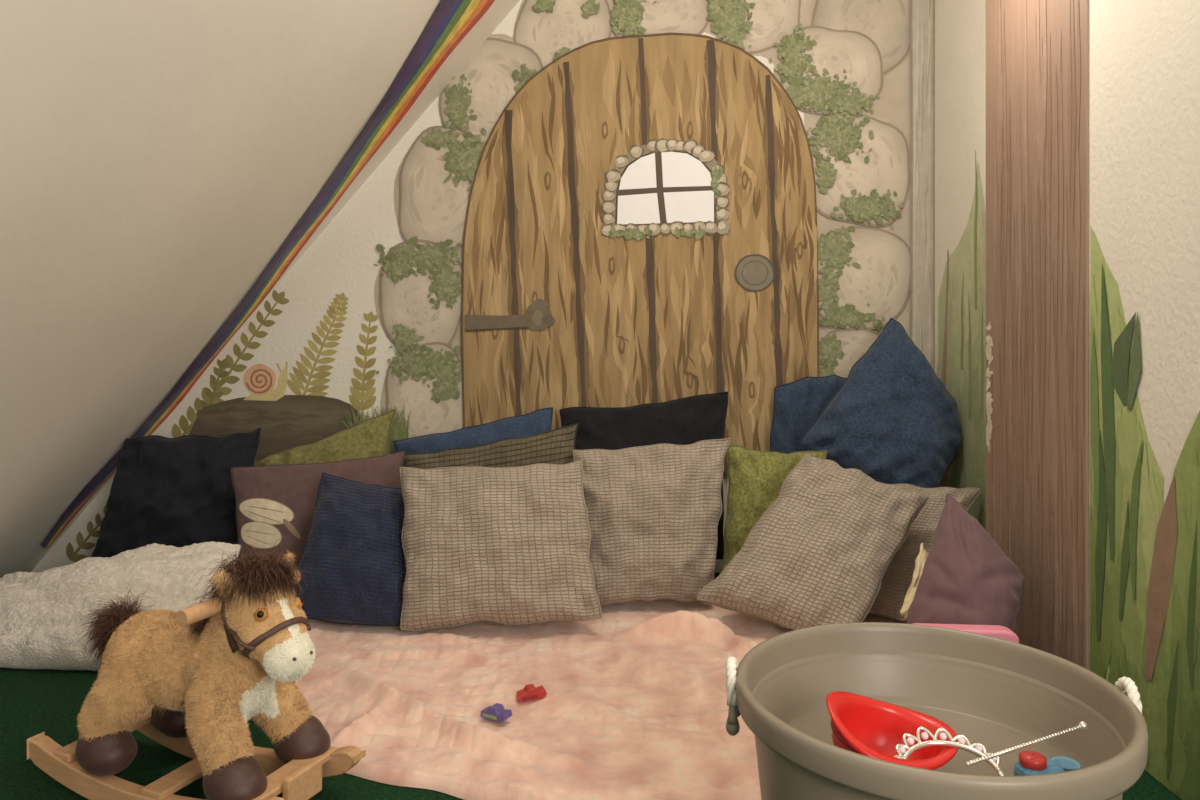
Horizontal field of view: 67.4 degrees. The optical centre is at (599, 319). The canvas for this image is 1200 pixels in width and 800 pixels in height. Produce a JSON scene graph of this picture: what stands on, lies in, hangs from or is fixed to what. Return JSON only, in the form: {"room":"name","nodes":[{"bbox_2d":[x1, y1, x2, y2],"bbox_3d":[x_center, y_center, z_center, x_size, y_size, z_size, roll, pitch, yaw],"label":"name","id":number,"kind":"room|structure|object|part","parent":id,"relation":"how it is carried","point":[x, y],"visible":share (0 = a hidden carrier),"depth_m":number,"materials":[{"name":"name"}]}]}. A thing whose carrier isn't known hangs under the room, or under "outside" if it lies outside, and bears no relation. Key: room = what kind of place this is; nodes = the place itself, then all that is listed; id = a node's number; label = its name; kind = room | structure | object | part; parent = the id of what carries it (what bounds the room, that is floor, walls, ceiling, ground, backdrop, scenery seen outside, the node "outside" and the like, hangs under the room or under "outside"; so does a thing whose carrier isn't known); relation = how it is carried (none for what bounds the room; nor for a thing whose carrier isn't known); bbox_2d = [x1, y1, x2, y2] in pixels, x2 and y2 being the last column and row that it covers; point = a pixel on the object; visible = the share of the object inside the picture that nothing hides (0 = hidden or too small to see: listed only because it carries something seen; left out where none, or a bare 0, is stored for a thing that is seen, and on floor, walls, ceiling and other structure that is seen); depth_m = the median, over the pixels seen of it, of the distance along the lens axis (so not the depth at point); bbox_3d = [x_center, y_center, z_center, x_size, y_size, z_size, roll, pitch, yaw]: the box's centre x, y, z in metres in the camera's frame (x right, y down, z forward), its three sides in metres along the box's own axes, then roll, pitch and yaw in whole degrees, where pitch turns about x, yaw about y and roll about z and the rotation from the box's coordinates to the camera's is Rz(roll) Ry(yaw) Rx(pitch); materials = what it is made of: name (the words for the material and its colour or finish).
{"room":"children's room","nodes":[
{"label":"children's room","id":0,"kind":"room"},
{"bbox_2d":[0,0,519,577],"bbox_3d":[-1.027,-0.280,0.990,2.066,2.300,4.380,0,0,0],"label":"wall","id":1,"kind":"structure","parent":0,"point":[157,157],"depth_m":2.09,"materials":[{"name":"paint"}]},
{"bbox_2d":[32,0,934,572],"bbox_3d":[-0.355,-0.280,3.130,3.210,2.300,0.101,0,0,0],"label":"wall","id":2,"kind":"structure","parent":0,"point":[609,203],"depth_m":3.09,"materials":[{"name":"paint"}]},
{"bbox_2d":[66,506,106,561],"bbox_3d":[-1.752,0.736,3.099,0.176,0.197,0.001,0,0,0],"label":"leafy plant","id":3,"kind":"object","parent":2,"relation":"on","point":[82,536],"depth_m":3.10,"materials":[{"name":"paint"}]},
{"bbox_2d":[171,290,289,437],"bbox_3d":[-1.272,0.165,3.099,0.408,0.541,0.001,0,0,0],"label":"leafy plant","id":4,"kind":"object","parent":2,"relation":"on","point":[245,388],"depth_m":3.10,"materials":[{"name":"paint"}]},
{"bbox_2d":[41,0,494,549],"bbox_3d":[-1.040,-0.163,2.898,1.662,1.882,0.435,0,0,20],"label":"rainbow","id":5,"kind":"object","parent":2,"relation":"attached to","point":[452,20],"visible":0.93,"depth_m":2.89,"materials":[{"name":"multicoloured paint"}]},
{"bbox_2d":[349,311,377,409],"bbox_3d":[-0.814,0.140,3.099,0.102,0.341,0.001,0,0,0],"label":"leafy plant","id":6,"kind":"object","parent":2,"relation":"on","point":[363,325],"depth_m":3.10,"materials":[{"name":"paint"}]},
{"bbox_3d":[0.139,-0.212,3.083,1.229,1.546,0.003,0,0,0],"label":"door","id":7,"kind":"part","parent":2,"relation":"part of","materials":[{"name":"brown paint"}]},
{"bbox_3d":[0.224,-0.451,3.080,0.332,0.250,0.001,0,0,0],"label":"painted pane","id":8,"kind":"part","parent":2,"relation":"part of","materials":[{"name":"white paint"}]},
{"bbox_3d":[0.529,-0.161,3.080,0.140,0.130,0.001,0,0,0],"label":"painted knob","id":9,"kind":"part","parent":2,"relation":"part of","materials":[{"name":"paint"}]},
{"bbox_2d":[0,573,1180,799],"bbox_3d":[-0.375,0.920,1.000,3.350,0.100,4.400,0,0,0],"label":"floor","id":10,"kind":"structure","parent":0,"point":[33,702],"depth_m":1.80,"materials":[{"name":"green carpet"}]},
{"bbox_2d":[0,541,240,670],"bbox_3d":[-1.378,0.748,2.403,0.779,0.237,0.409,0,0,0],"label":"fleece blanket","id":11,"kind":"object","parent":10,"relation":"on","point":[40,612],"visible":0.75,"depth_m":2.36,"materials":[{"name":"white fabric"}]},
{"bbox_2d":[91,428,260,557],"bbox_3d":[-1.391,0.601,2.908,0.574,0.502,0.191,0,0,0],"label":"throw cushion","id":12,"kind":"object","parent":10,"relation":"on","point":[179,491],"visible":0.62,"depth_m":2.86,"materials":[{"name":"black fabric"}]},
{"bbox_2d":[27,538,365,799],"bbox_3d":[-0.748,0.631,1.662,0.595,0.478,0.269,0,0,23],"label":"rocking horse","id":13,"kind":"object","parent":10,"relation":"on","point":[191,679],"visible":1,"depth_m":1.60},
{"bbox_3d":[-0.642,0.496,1.617,0.028,0.028,0.269,0,0,23],"label":"handle","id":14,"kind":"part","parent":13,"relation":"part of","materials":[{"name":"brown wood"}]},
{"bbox_3d":[-0.516,0.808,1.564,0.015,0.058,0.086,0,0,23],"label":"plate","id":15,"kind":"part","parent":13,"relation":"part of","materials":[{"name":"brown wood"}]},
{"bbox_2d":[231,451,404,585],"bbox_3d":[-0.869,0.626,2.749,0.544,0.433,0.175,0,0,0],"label":"throw cushion","id":16,"kind":"object","parent":10,"relation":"on","point":[276,504],"visible":0.48,"depth_m":2.72,"materials":[{"name":"fabric"}]},
{"bbox_2d":[239,498,300,548],"bbox_3d":[-0.993,0.608,2.691,0.204,0.144,0.041,0,0,7],"label":"print","id":17,"kind":"object","parent":16,"relation":"attached to","point":[264,521],"depth_m":2.69},
{"bbox_2d":[255,409,395,465],"bbox_3d":[-0.923,0.560,2.969,0.476,0.524,0.156,0,0,0],"label":"throw cushion","id":18,"kind":"object","parent":10,"relation":"on","point":[369,438],"visible":0.15,"depth_m":2.97,"materials":[{"name":"green fabric"}]},
{"bbox_2d":[393,407,552,466],"bbox_3d":[-0.427,0.550,2.994,0.539,0.513,0.132,0,0,0],"label":"throw cushion","id":19,"kind":"object","parent":10,"relation":"on","point":[535,422],"visible":0.21,"depth_m":3.00,"materials":[{"name":"blue fabric"}]},
{"bbox_2d":[404,423,577,468],"bbox_3d":[-0.341,0.584,2.835,0.557,0.505,0.154,0,0,-8],"label":"throw cushion","id":20,"kind":"object","parent":10,"relation":"on","point":[555,446],"visible":0.25,"depth_m":2.85,"materials":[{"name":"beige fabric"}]},
{"bbox_2d":[294,599,906,799],"bbox_3d":[0.051,0.828,2.128,1.861,0.081,1.299,0,0,2],"label":"blanket","id":21,"kind":"object","parent":10,"relation":"on","point":[634,706],"visible":0.55,"depth_m":1.99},
{"bbox_2d":[294,472,405,625],"bbox_3d":[-0.695,0.641,2.551,0.342,0.391,0.221,0,0,0],"label":"throw cushion","id":22,"kind":"object","parent":21,"relation":"on","point":[354,557],"visible":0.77,"depth_m":2.49,"materials":[{"name":"blue fabric"}]},
{"bbox_2d":[480,703,511,721],"bbox_3d":[-0.220,0.833,1.913,0.065,0.026,0.032,0,0,29],"label":"toy","id":23,"kind":"object","parent":21,"relation":"on","point":[496,712],"visible":1,"depth_m":1.90,"materials":[{"name":"plastic"}]},
{"bbox_2d":[399,459,601,630],"bbox_3d":[-0.284,0.618,2.494,0.580,0.437,0.244,0,0,0],"label":"throw cushion","id":24,"kind":"object","parent":21,"relation":"on","point":[504,545],"visible":1,"depth_m":2.44,"materials":[{"name":"beige fabric"}]},
{"bbox_2d":[516,684,546,701],"bbox_3d":[-0.154,0.833,2.015,0.065,0.026,0.032,0,0,-20],"label":"toy","id":25,"kind":"object","parent":21,"relation":"on","point":[530,692],"visible":1,"depth_m":2.00,"materials":[{"name":"plastic"}]},
{"bbox_2d":[572,438,730,605],"bbox_3d":[0.160,0.600,2.699,0.490,0.472,0.235,0,0,0],"label":"throw cushion","id":26,"kind":"object","parent":21,"relation":"on","point":[655,511],"visible":0.87,"depth_m":2.64,"materials":[{"name":"beige fabric"}]},
{"bbox_2d":[719,445,826,574],"bbox_3d":[0.537,0.615,2.782,0.341,0.443,0.158,0,0,0],"label":"throw cushion","id":27,"kind":"object","parent":21,"relation":"on","point":[756,478],"visible":0.41,"depth_m":2.77,"materials":[{"name":"green fabric"}]},
{"bbox_2d":[697,453,929,629],"bbox_3d":[0.594,0.612,2.495,0.605,0.449,0.341,0,0,20],"label":"throw cushion","id":28,"kind":"object","parent":21,"relation":"on","point":[821,553],"visible":0.89,"depth_m":2.43,"materials":[{"name":"beige fabric"}]},
{"bbox_2d":[900,543,928,618],"bbox_3d":[0.823,0.698,2.328,0.060,0.219,0.124,0,0,41],"label":"plush toy","id":29,"kind":"object","parent":21,"relation":"on","point":[921,558],"visible":0.38,"depth_m":2.32,"materials":[{"name":"beige fabric"}]},
{"bbox_2d":[868,482,980,620],"bbox_3d":[0.828,0.661,2.623,0.610,0.351,0.251,0,0,0],"label":"throw cushion","id":30,"kind":"object","parent":21,"relation":"on","point":[895,584],"visible":0.31,"depth_m":2.57,"materials":[{"name":"beige fabric"}]},
{"bbox_2d":[559,391,727,559],"bbox_3d":[0.147,0.521,2.985,0.566,0.562,0.140,0,0,0],"label":"throw cushion","id":31,"kind":"object","parent":10,"relation":"on","point":[692,419],"visible":0.33,"depth_m":2.98,"materials":[{"name":"black fabric"}]},
{"bbox_2d":[770,375,846,453],"bbox_3d":[0.716,0.511,3.033,0.312,0.652,0.082,0,0,3],"label":"throw cushion","id":32,"kind":"object","parent":10,"relation":"on","point":[798,404],"visible":0.23,"depth_m":3.02,"materials":[{"name":"blue fabric"}]},
{"bbox_2d":[726,622,1147,799],"bbox_3d":[0.431,0.666,1.187,0.525,0.403,0.499,0,0,0],"label":"tub","id":33,"kind":"object","parent":10,"relation":"on","point":[999,694],"visible":1,"depth_m":1.27,"materials":[{"name":"beige plastic"}]},
{"bbox_3d":[0.182,0.492,1.240,0.017,0.054,0.067,0,0,12],"label":"rope handle","id":34,"kind":"part","parent":33,"relation":"part of","materials":[{"name":"white fabric"}]},
{"bbox_2d":[826,691,957,769],"bbox_3d":[0.375,0.544,1.163,0.173,0.107,0.138,0,0,-7],"label":"bowl","id":35,"kind":"object","parent":33,"relation":"in","point":[867,726],"visible":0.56,"depth_m":1.20,"materials":[{"name":"red plastic"}]},
{"bbox_2d":[894,726,1003,775],"bbox_3d":[0.420,0.539,1.113,0.134,0.034,0.096,0,0,-9],"label":"toy tiara","id":36,"kind":"object","parent":35,"relation":"on","point":[901,749],"visible":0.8,"depth_m":1.13,"materials":[{"name":"silver metal"}]},
{"bbox_2d":[965,721,1087,766],"bbox_3d":[0.528,0.521,1.107,0.193,0.025,0.011,0,0,-22],"label":"wand","id":37,"kind":"object","parent":33,"relation":"in","point":[1082,725],"visible":1,"depth_m":1.10,"materials":[{"name":"silver metal"}]},
{"bbox_2d":[1014,750,1064,775],"bbox_3d":[0.545,0.566,1.115,0.056,0.057,0.040,0,0,-11],"label":"toy","id":38,"kind":"object","parent":33,"relation":"in","point":[1030,762],"visible":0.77,"depth_m":1.10,"materials":[{"name":"plastic"}]},
{"bbox_2d":[1051,756,1080,771],"bbox_3d":[0.590,0.578,1.140,0.034,0.034,0.034,0,0,-17],"label":"cup","id":39,"kind":"object","parent":33,"relation":"in","point":[1068,764],"visible":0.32,"depth_m":1.15,"materials":[{"name":"plastic"}]},
{"bbox_3d":[0.685,0.492,1.169,0.017,0.054,0.067,0,0,4],"label":"rope handle","id":40,"kind":"part","parent":33,"relation":"part of","materials":[{"name":"white fabric"}]},
{"bbox_2d":[906,494,1024,632],"bbox_3d":[0.877,0.637,2.135,0.229,0.387,0.281,0,0,45],"label":"throw cushion","id":41,"kind":"object","parent":10,"relation":"on","point":[966,577],"visible":0.69,"depth_m":2.08,"materials":[{"name":"fabric"}]},
{"bbox_2d":[913,623,1018,642],"bbox_3d":[0.715,0.737,1.780,0.216,0.263,0.040,0,0,2],"label":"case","id":42,"kind":"object","parent":10,"relation":"on","point":[998,631],"visible":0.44,"depth_m":1.77,"materials":[{"name":"plastic"}]},
{"bbox_2d":[799,318,960,487],"bbox_3d":[0.883,0.298,2.866,0.499,0.611,0.230,0,0,0],"label":"throw cushion","id":43,"kind":"object","parent":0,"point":[893,420],"visible":0.92,"depth_m":2.81,"materials":[{"name":"blue fabric"}]},
{"bbox_2d":[935,0,1199,799],"bbox_3d":[1.151,-0.280,0.950,0.199,2.300,4.300,0,0,0],"label":"wall","id":44,"kind":"structure","parent":0,"point":[1144,55],"depth_m":1.78,"materials":[{"name":"paint"}]},
{"bbox_2d":[986,0,1088,669],"bbox_3d":[1.099,-0.280,2.197,0.101,2.299,0.515,0,0,0],"label":"wooden post","id":45,"kind":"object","parent":44,"relation":"attached to","point":[1037,51],"depth_m":2.15,"materials":[{"name":"wood"}]}
]}

